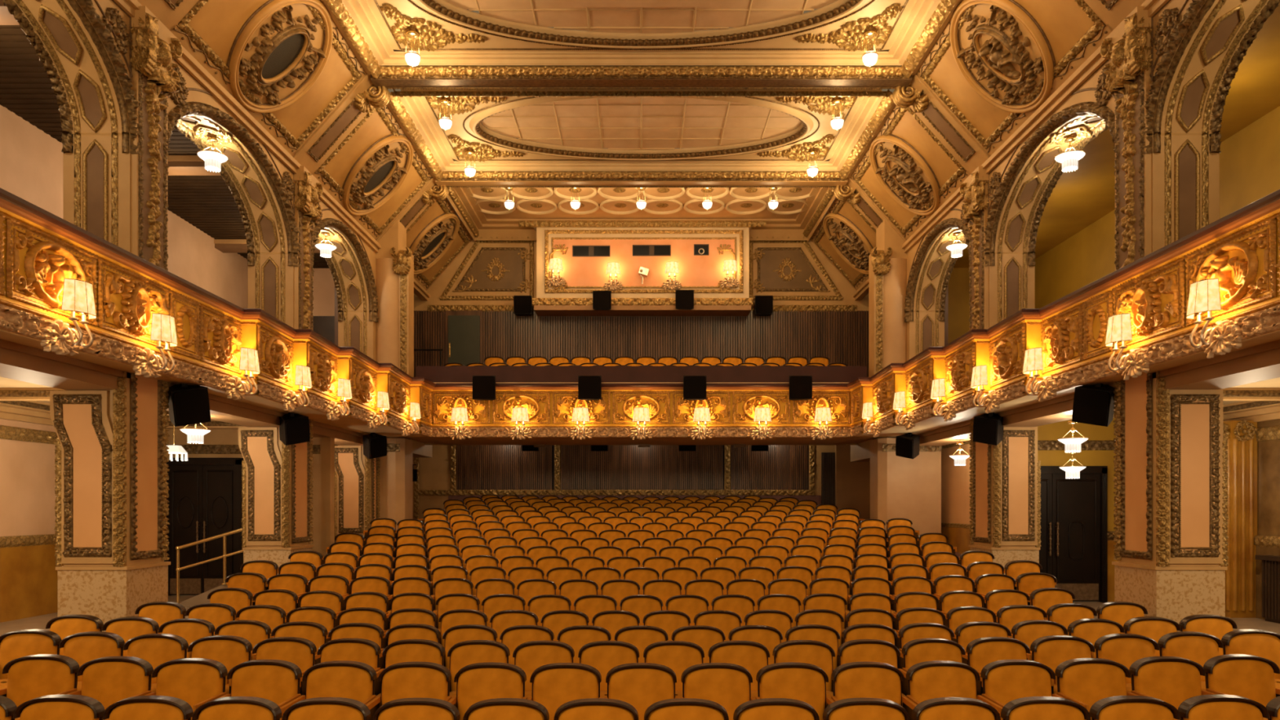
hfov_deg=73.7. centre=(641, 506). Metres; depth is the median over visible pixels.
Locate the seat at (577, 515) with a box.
[568,511,591,522]
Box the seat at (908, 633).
[898,622,968,665]
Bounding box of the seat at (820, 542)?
[795,536,825,557]
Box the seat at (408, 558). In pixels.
[391,553,428,582]
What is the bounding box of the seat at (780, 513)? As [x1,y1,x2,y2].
[764,510,786,522]
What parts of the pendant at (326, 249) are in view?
glass dish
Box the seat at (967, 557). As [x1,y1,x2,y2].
[959,550,1005,574]
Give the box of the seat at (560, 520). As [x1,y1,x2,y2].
[551,515,576,529]
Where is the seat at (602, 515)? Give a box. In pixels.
[593,511,616,522]
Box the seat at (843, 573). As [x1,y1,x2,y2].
[814,565,852,605]
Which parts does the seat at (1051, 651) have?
frame, seat, armrest, backrest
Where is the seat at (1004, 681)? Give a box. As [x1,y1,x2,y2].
[980,659,1084,707]
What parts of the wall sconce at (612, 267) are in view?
arm, lamp shade, wall plate, arm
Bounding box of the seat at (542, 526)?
[533,521,559,537]
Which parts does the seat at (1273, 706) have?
backrest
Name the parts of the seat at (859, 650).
backrest, armrest, frame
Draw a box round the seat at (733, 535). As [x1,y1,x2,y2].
[714,528,742,546]
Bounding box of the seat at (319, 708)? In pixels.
[281,697,370,719]
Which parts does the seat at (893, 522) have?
backrest, frame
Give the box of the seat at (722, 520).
[706,515,730,529]
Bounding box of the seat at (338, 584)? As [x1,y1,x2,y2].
[297,574,349,608]
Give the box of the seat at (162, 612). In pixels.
[134,601,186,633]
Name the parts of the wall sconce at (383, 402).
wall plate, arm, arm, lamp shade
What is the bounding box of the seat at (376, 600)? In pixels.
[334,591,388,626]
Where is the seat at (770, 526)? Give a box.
[751,521,777,537]
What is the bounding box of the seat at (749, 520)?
[732,515,756,529]
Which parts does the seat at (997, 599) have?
backrest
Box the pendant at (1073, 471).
[1058,451,1086,478]
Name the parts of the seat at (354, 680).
armrest, backrest, armrest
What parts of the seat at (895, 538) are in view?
backrest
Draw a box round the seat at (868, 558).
[854,553,891,582]
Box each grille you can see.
[262,33,304,78]
[284,417,310,444]
[364,160,393,192]
[369,437,386,458]
[413,469,417,480]
[421,232,444,257]
[895,437,913,458]
[973,417,997,444]
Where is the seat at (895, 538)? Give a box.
[887,533,921,555]
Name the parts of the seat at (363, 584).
frame, backrest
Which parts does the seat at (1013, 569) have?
backrest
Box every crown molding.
[113,0,430,300]
[853,0,1168,300]
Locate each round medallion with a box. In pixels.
[226,0,333,113]
[341,133,413,215]
[409,213,459,274]
[822,212,873,274]
[869,133,942,215]
[950,0,1055,113]
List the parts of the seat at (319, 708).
backrest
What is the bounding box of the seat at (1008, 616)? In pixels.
[996,604,1065,635]
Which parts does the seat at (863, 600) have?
backrest, frame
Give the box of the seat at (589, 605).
[573,595,617,625]
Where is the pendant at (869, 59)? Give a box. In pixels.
[862,30,878,66]
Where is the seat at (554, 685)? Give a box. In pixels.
[527,662,602,719]
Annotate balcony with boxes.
[0,187,1279,444]
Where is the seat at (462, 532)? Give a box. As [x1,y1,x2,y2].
[453,528,481,546]
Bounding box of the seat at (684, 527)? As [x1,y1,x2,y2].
[669,522,694,537]
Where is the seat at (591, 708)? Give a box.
[553,697,639,719]
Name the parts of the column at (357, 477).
frame, frame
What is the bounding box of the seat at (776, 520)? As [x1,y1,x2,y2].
[757,515,782,529]
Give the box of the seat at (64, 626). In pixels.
[45,614,103,655]
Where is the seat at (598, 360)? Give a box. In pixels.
[592,356,613,364]
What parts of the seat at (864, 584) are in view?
backrest, frame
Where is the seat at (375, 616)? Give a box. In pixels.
[326,607,386,642]
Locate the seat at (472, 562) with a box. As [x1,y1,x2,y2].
[464,555,498,580]
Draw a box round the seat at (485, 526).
[478,520,504,537]
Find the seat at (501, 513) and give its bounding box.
[495,510,519,522]
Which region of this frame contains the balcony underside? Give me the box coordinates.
[0,338,364,445]
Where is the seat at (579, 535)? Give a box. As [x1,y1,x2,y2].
[569,529,597,546]
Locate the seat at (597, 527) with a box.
[587,522,613,537]
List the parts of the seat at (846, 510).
backrest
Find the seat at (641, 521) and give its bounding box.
[629,516,653,529]
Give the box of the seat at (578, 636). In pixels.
[556,625,611,663]
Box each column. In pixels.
[49,371,170,631]
[238,418,314,574]
[334,444,380,541]
[375,218,406,368]
[875,218,906,368]
[968,418,1040,574]
[1111,370,1228,631]
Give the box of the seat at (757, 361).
[743,356,764,365]
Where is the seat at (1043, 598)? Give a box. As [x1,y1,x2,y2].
[1029,587,1075,620]
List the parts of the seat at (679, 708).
backrest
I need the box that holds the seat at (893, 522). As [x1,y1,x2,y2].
[885,518,919,538]
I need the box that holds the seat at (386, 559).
[352,552,393,579]
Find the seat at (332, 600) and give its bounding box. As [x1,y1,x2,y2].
[284,590,343,622]
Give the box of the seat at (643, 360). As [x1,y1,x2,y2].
[635,356,656,364]
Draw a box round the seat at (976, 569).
[966,561,1017,592]
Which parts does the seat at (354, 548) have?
backrest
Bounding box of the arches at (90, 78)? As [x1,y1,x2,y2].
[2,0,378,361]
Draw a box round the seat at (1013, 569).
[1004,560,1056,590]
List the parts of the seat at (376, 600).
frame, backrest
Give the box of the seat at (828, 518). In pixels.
[808,514,833,530]
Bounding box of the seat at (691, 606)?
[665,595,709,625]
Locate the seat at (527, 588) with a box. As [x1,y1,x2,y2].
[516,578,556,611]
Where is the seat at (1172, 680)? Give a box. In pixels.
[1128,656,1216,719]
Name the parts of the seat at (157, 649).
seat, backrest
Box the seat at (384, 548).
[356,542,394,567]
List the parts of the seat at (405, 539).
backrest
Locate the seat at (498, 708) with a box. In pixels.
[462,697,549,719]
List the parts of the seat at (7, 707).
backrest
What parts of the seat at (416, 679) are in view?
armrest, frame, backrest, armrest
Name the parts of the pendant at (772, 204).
lamp shade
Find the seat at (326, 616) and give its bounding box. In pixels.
[270,606,336,638]
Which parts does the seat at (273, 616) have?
backrest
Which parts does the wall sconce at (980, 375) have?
lamp shade, arm, arm, wall plate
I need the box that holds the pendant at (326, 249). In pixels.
[315,232,337,257]
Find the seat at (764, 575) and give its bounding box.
[737,566,774,595]
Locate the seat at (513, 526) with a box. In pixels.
[506,521,531,537]
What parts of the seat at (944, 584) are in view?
backrest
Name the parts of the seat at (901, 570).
backrest, frame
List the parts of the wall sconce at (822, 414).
arm, wall plate, lamp shade, arm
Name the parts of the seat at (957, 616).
backrest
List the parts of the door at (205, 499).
moulding, kick plate, pull, pull, kick plate, moulding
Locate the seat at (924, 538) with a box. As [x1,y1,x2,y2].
[918,532,956,553]
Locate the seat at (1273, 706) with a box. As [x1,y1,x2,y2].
[1266,696,1279,719]
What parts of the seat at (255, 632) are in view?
backrest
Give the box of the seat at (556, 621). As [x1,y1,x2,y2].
[540,609,589,641]
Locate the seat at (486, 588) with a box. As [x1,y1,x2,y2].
[475,578,515,612]
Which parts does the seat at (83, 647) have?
seat, backrest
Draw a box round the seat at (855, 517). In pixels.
[834,513,859,534]
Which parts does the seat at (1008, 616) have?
backrest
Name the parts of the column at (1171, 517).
frame, frame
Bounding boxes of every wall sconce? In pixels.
[40,278,97,355]
[132,312,177,377]
[225,347,260,399]
[282,364,312,411]
[326,377,352,420]
[367,391,390,429]
[400,402,421,436]
[449,407,471,439]
[510,407,532,439]
[546,257,565,287]
[569,407,592,439]
[604,262,622,290]
[630,407,652,439]
[662,261,681,289]
[689,407,712,439]
[720,259,738,288]
[750,407,773,439]
[809,407,832,439]
[862,402,881,437]
[893,391,915,430]
[930,377,956,422]
[970,364,999,413]
[1022,347,1057,401]
[1105,312,1150,380]
[1186,278,1243,358]
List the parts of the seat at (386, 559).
frame, backrest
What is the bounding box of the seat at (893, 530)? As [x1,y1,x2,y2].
[886,525,919,546]
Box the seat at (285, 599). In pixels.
[236,589,297,622]
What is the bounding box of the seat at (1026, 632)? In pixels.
[1011,620,1068,660]
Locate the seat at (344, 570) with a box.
[306,562,354,592]
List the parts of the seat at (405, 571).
frame, backrest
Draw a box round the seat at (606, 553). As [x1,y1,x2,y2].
[592,546,623,567]
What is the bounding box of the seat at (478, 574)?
[469,566,506,596]
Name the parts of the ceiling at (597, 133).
egg moulding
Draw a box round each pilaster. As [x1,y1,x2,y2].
[102,0,204,271]
[270,151,330,330]
[390,246,413,377]
[868,246,892,377]
[955,152,1010,330]
[1076,0,1179,271]
[1219,420,1257,617]
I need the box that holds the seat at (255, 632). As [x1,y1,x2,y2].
[214,620,271,660]
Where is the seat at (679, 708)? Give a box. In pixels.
[644,697,728,719]
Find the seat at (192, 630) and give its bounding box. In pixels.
[157,618,215,657]
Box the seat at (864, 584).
[850,577,895,613]
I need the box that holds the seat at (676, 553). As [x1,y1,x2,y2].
[658,546,689,567]
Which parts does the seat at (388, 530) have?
backrest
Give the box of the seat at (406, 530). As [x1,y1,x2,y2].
[394,526,424,547]
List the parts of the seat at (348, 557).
backrest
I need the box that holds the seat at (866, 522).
[858,519,887,538]
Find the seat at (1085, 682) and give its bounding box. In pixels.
[1054,657,1137,719]
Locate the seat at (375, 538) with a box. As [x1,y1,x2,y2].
[360,533,395,555]
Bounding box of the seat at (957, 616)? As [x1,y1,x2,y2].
[946,606,1013,638]
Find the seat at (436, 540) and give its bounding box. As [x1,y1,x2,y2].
[426,535,456,559]
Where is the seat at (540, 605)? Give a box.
[527,594,571,626]
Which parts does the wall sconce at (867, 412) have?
lamp shade, arm, arm, wall plate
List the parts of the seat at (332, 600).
backrest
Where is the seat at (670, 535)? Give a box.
[656,529,684,546]
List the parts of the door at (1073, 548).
moulding, pull, pull, moulding, kick plate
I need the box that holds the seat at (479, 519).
[474,515,499,529]
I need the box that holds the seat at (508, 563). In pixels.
[500,555,533,579]
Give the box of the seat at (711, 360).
[700,356,720,365]
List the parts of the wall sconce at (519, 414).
arm, lamp shade, wall plate, arm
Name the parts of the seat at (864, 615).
backrest, frame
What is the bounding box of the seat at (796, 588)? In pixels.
[767,578,808,612]
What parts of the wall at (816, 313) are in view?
frame, frame, frame, frame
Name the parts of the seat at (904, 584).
backrest, frame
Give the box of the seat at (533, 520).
[526,515,551,529]
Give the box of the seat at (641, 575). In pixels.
[622,567,659,595]
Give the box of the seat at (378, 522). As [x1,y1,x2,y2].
[363,518,396,538]
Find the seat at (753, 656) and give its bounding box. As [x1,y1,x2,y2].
[707,640,769,699]
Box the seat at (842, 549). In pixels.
[822,544,855,570]
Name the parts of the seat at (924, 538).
backrest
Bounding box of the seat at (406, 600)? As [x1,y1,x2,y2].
[385,592,434,631]
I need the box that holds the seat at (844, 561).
[818,554,853,582]
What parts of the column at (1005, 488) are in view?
frame, frame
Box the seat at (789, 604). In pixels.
[756,594,800,627]
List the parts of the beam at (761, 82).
moulding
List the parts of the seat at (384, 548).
backrest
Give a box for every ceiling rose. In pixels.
[192,128,233,145]
[1048,128,1092,145]
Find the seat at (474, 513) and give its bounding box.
[471,509,494,522]
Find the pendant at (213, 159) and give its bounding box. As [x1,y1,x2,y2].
[196,136,228,172]
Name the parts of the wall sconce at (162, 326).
wall plate, arm, arm, lamp shade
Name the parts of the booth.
under moulding, crown moulding, frame, frame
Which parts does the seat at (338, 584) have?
backrest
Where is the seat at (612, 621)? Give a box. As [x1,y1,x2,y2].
[591,610,639,640]
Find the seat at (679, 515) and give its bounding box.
[666,511,689,522]
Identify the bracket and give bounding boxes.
[354,83,390,112]
[422,182,448,204]
[834,182,860,204]
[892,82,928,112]
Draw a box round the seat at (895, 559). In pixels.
[889,552,929,579]
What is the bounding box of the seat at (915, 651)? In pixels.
[902,638,982,695]
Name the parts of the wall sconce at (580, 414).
arm, lamp shade, wall plate, arm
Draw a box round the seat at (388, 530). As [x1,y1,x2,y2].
[364,525,395,545]
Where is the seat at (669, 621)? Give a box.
[642,610,690,640]
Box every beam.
[370,49,912,89]
[435,159,847,187]
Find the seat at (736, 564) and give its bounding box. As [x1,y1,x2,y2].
[713,555,746,579]
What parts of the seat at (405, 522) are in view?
backrest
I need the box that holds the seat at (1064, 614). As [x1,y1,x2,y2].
[1046,603,1097,635]
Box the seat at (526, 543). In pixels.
[518,537,547,556]
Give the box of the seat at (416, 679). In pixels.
[365,661,451,719]
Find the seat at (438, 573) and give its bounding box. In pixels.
[431,565,467,596]
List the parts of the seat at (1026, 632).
backrest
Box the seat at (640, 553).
[626,546,657,567]
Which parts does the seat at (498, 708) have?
backrest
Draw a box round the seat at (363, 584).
[342,576,390,611]
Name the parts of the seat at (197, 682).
armrest, backrest, armrest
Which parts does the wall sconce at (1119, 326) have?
lamp shade, arm, arm, wall plate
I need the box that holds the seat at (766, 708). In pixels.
[733,697,819,719]
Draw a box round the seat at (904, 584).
[892,576,940,611]
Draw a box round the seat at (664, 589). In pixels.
[642,579,681,610]
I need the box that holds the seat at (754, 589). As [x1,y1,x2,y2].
[725,578,765,610]
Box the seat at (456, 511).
[446,508,470,522]
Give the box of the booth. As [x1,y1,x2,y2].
[518,220,766,315]
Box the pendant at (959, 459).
[949,441,969,465]
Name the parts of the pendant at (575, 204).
lamp shade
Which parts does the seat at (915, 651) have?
backrest, frame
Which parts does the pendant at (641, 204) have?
lamp shade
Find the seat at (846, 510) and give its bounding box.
[836,507,864,523]
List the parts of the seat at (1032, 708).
backrest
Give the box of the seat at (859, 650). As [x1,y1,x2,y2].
[837,639,907,706]
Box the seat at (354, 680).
[280,660,377,719]
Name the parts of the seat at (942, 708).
backrest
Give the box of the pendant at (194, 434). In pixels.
[179,422,211,443]
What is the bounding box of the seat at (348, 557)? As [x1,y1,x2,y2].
[315,551,358,577]
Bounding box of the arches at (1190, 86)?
[903,0,1279,360]
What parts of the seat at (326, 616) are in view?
backrest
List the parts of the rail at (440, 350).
rail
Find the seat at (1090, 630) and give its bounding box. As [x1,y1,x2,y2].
[1067,618,1124,657]
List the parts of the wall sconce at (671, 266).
arm, wall plate, lamp shade, arm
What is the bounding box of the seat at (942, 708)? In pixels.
[911,697,1000,719]
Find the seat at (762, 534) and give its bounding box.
[742,528,770,546]
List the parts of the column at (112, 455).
frame, frame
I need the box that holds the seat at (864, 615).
[845,608,900,648]
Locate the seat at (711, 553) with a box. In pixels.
[691,546,723,567]
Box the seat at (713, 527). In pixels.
[696,522,722,537]
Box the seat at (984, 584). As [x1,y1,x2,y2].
[974,573,1030,608]
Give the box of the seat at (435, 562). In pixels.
[428,554,463,586]
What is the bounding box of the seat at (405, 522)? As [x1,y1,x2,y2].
[395,519,423,538]
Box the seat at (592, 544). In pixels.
[580,537,609,556]
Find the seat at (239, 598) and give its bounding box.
[207,587,253,620]
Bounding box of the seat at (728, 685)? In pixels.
[680,662,755,719]
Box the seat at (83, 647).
[58,631,124,693]
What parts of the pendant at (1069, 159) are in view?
glass dish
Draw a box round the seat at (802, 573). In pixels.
[776,566,813,596]
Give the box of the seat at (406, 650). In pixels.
[374,639,445,697]
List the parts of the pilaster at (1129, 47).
frame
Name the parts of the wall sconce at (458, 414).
arm, lamp shade, wall plate, arm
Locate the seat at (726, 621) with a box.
[693,609,742,641]
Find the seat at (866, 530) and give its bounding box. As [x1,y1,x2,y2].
[857,526,888,547]
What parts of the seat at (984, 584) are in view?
backrest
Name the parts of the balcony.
panel frame, relief panel, panel frame, relief panel, panel frame, relief panel, panel frame, relief panel, panel frame, relief panel, panel frame, relief panel, panel frame, panel frame, relief panel, panel frame, relief panel, relief panel, panel frame, relief panel, panel frame, relief panel, panel frame, relief panel, panel frame, relief panel, panel frame, rail, relief panel, panel frame, relief panel, panel frame, panel frame, relief panel, relief panel, panel frame, relief panel, panel frame, relief panel, panel frame, relief panel, panel frame, panel frame, relief panel, panel frame, relief panel, relief panel, panel frame, panel frame, relief panel, panel frame, relief panel, panel frame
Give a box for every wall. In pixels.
[0,104,248,308]
[0,418,319,622]
[167,428,334,556]
[312,268,334,315]
[334,287,337,345]
[408,439,873,522]
[413,222,868,377]
[941,440,973,553]
[944,288,947,346]
[947,267,969,343]
[1035,106,1279,308]
[1037,417,1116,531]
[1037,418,1279,619]
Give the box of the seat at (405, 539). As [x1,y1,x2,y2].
[393,534,425,558]
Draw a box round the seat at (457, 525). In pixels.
[451,520,477,537]
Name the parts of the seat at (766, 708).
backrest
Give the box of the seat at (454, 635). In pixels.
[442,624,497,669]
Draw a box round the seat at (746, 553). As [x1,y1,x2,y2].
[724,546,755,567]
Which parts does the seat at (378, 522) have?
backrest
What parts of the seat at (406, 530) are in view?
backrest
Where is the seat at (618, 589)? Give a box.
[600,579,639,610]
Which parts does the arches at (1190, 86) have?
hexagon moulding, hexagon moulding, hexagon moulding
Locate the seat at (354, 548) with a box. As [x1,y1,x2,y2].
[322,541,361,564]
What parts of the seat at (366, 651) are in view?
frame, backrest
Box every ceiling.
[0,0,329,268]
[0,377,1279,429]
[137,0,472,290]
[320,0,962,78]
[386,88,896,181]
[447,186,835,241]
[810,0,1145,290]
[917,339,1279,445]
[953,2,1279,267]
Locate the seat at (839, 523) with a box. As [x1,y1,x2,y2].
[831,520,858,539]
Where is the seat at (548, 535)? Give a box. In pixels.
[540,528,568,546]
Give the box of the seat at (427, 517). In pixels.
[422,513,448,537]
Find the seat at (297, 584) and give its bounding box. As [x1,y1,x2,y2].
[252,573,307,608]
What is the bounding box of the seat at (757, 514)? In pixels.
[739,510,762,522]
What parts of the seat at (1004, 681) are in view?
armrest, backrest, armrest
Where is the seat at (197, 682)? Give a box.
[144,657,227,719]
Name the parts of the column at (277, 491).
frame, frame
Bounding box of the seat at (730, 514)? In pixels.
[715,511,737,522]
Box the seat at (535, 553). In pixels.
[526,546,558,567]
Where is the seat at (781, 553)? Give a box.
[757,545,789,568]
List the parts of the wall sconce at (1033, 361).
lamp shade, arm, arm, wall plate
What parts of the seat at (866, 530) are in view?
backrest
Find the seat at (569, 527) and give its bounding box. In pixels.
[560,522,586,537]
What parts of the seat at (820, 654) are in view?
backrest, seat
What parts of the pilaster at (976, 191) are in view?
frame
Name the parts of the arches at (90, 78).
hexagon moulding, hexagon moulding, hexagon moulding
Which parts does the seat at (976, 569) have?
backrest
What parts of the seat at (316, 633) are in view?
armrest, backrest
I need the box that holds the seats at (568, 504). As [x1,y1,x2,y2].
[443,494,837,516]
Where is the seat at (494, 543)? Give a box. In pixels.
[488,536,517,556]
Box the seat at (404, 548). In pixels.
[391,543,426,569]
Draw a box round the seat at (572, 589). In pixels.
[559,579,598,610]
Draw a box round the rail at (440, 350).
[413,349,443,365]
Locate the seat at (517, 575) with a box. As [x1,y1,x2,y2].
[507,566,544,595]
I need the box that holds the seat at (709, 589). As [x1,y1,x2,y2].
[684,579,724,610]
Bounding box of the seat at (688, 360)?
[679,356,699,364]
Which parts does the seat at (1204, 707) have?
backrest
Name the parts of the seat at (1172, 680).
armrest, backrest, armrest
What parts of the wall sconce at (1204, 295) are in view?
lamp shade, arm, arm, wall plate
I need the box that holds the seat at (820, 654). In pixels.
[772,640,835,706]
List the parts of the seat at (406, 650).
frame, armrest, backrest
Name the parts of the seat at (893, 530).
backrest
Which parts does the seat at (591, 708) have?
backrest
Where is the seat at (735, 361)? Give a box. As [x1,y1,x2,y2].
[722,356,742,365]
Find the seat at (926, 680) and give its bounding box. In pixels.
[906,660,1002,719]
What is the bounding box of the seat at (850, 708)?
[822,697,910,719]
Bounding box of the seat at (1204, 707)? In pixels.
[1177,694,1270,719]
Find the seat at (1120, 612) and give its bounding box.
[1096,601,1147,633]
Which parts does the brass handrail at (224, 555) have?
post, rail, rail, post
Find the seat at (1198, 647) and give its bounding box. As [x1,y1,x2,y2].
[1157,631,1223,690]
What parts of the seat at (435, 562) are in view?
backrest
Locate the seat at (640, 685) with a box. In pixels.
[604,662,678,719]
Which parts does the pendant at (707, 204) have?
lamp shade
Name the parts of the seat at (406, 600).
frame, backrest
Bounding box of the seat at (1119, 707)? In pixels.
[1088,695,1180,719]
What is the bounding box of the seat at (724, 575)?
[699,567,736,595]
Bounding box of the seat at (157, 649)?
[123,633,188,692]
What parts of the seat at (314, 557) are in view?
backrest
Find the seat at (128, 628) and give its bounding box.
[101,616,159,656]
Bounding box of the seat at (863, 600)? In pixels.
[848,592,897,631]
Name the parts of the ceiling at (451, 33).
egg moulding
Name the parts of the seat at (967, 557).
backrest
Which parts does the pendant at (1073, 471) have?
glass dish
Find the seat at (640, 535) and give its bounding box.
[627,529,654,546]
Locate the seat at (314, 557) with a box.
[277,550,323,574]
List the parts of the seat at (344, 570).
frame, backrest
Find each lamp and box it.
[166,424,187,461]
[638,266,648,284]
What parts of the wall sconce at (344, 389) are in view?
wall plate, arm, arm, lamp shade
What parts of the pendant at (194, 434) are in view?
glass dish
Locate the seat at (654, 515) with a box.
[641,511,665,522]
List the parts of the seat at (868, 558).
backrest, frame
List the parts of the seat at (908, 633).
backrest, armrest, frame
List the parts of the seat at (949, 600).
backrest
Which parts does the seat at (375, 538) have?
backrest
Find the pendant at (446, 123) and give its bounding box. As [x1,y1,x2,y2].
[438,98,452,129]
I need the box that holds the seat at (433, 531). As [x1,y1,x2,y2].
[424,527,453,548]
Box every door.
[164,457,243,595]
[444,310,483,365]
[821,452,835,505]
[1035,466,1107,602]
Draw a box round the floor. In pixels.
[0,537,1279,666]
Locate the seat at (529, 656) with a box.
[512,640,574,698]
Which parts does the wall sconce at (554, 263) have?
arm, lamp shade, wall plate, arm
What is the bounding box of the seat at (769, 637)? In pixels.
[728,625,782,665]
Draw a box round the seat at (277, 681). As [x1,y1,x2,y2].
[217,659,302,707]
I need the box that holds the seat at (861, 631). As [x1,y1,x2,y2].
[841,623,903,669]
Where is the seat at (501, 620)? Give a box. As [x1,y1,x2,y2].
[489,609,538,642]
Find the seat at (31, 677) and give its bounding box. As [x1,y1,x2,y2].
[0,653,79,719]
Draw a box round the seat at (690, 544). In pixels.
[672,537,702,556]
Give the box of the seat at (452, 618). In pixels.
[438,608,488,647]
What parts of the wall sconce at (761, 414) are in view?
arm, wall plate, lamp shade, arm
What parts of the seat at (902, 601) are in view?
backrest, frame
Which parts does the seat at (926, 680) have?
armrest, backrest, armrest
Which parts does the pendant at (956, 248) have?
glass dish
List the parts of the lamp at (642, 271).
stem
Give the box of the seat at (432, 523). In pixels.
[423,520,450,539]
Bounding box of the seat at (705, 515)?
[690,511,713,522]
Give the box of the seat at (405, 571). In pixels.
[389,564,430,595]
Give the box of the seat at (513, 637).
[499,625,554,664]
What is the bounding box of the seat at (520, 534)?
[511,528,539,546]
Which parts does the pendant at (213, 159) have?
glass dish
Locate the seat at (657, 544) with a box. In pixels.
[642,537,671,556]
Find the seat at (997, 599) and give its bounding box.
[984,589,1045,622]
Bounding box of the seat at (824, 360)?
[808,356,829,365]
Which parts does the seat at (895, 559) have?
backrest, frame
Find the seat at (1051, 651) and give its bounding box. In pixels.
[1030,635,1095,696]
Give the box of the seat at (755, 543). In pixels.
[734,537,764,556]
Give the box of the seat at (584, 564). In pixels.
[571,556,604,579]
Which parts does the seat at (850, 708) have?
backrest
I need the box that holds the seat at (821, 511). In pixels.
[812,508,835,522]
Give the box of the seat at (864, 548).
[855,543,890,569]
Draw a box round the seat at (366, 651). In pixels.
[300,638,381,695]
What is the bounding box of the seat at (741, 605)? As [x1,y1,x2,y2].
[711,594,755,626]
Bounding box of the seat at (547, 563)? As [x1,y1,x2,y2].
[535,555,569,579]
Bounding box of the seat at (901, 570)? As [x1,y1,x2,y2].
[890,564,934,595]
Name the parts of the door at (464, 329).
pull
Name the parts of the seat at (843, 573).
backrest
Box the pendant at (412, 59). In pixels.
[404,30,421,66]
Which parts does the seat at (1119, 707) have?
backrest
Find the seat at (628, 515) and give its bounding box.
[617,511,640,522]
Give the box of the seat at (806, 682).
[755,662,834,719]
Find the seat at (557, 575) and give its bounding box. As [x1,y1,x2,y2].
[546,567,582,595]
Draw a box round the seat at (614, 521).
[603,516,627,529]
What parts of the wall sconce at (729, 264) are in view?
arm, wall plate, lamp shade, arm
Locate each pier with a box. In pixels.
[378,437,413,530]
[870,437,942,536]
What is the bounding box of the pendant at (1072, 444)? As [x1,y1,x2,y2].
[1057,420,1088,452]
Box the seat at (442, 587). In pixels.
[431,577,473,613]
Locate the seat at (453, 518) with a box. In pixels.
[448,514,473,529]
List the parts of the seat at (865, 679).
armrest, backrest, frame, armrest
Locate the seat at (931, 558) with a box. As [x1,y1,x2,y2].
[924,551,967,577]
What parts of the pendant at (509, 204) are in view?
lamp shade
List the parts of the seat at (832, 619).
backrest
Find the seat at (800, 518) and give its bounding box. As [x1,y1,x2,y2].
[782,515,808,529]
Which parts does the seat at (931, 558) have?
backrest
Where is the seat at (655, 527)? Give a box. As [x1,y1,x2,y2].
[642,522,667,537]
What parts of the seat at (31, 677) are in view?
armrest, backrest, armrest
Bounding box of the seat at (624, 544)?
[611,537,639,556]
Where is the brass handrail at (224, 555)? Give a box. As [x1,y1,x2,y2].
[175,528,243,603]
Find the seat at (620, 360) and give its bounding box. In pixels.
[613,356,634,364]
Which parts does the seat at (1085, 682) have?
armrest, backrest, armrest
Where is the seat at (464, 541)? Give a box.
[457,536,486,557]
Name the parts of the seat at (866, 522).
backrest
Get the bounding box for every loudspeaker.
[167,383,210,426]
[279,412,310,445]
[362,432,386,458]
[413,464,417,481]
[472,375,495,399]
[513,295,531,315]
[521,444,538,451]
[577,375,601,399]
[591,444,608,451]
[592,290,611,310]
[675,289,693,309]
[678,444,695,451]
[683,375,706,399]
[751,444,768,451]
[755,295,773,315]
[789,375,812,399]
[895,432,919,458]
[973,412,1004,445]
[1071,383,1115,426]
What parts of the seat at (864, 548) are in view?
backrest, frame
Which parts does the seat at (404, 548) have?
backrest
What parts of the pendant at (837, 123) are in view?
lamp shade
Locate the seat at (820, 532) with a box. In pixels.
[800,528,828,546]
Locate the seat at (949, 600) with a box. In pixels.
[939,590,997,622]
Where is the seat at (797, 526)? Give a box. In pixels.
[777,520,804,537]
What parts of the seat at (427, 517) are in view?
backrest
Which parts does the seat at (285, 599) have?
backrest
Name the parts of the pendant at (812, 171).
lamp shade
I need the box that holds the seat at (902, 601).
[893,591,947,626]
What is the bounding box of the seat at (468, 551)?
[460,544,492,568]
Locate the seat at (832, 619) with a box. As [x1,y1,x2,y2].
[795,608,844,665]
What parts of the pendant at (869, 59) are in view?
lamp shade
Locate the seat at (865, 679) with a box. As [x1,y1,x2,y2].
[831,661,916,719]
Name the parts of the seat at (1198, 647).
backrest, seat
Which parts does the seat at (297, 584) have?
backrest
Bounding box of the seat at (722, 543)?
[703,537,733,556]
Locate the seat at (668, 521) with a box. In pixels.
[654,516,679,529]
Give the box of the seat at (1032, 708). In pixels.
[1000,696,1090,719]
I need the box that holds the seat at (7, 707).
[0,695,17,719]
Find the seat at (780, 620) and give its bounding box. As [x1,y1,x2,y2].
[744,609,792,642]
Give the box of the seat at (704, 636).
[671,625,725,663]
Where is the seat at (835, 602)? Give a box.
[802,593,847,631]
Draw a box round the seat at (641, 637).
[614,625,668,662]
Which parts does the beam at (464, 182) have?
moulding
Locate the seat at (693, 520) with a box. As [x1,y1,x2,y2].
[680,515,705,529]
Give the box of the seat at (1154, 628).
[1123,616,1181,656]
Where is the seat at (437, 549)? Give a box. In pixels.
[427,544,459,570]
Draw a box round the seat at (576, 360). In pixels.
[570,356,591,365]
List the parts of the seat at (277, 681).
armrest, backrest, armrest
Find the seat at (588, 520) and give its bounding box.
[577,515,602,529]
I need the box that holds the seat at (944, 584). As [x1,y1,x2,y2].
[933,574,985,608]
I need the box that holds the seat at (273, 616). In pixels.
[216,604,286,635]
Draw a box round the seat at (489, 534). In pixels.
[483,528,511,546]
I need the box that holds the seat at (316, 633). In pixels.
[252,621,328,660]
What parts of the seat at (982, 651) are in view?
backrest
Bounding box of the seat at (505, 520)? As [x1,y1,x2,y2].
[500,515,524,529]
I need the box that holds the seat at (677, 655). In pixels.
[643,640,704,697]
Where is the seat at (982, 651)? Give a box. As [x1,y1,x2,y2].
[965,636,1053,693]
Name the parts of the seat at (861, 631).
backrest, frame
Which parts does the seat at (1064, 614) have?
backrest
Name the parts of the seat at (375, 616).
backrest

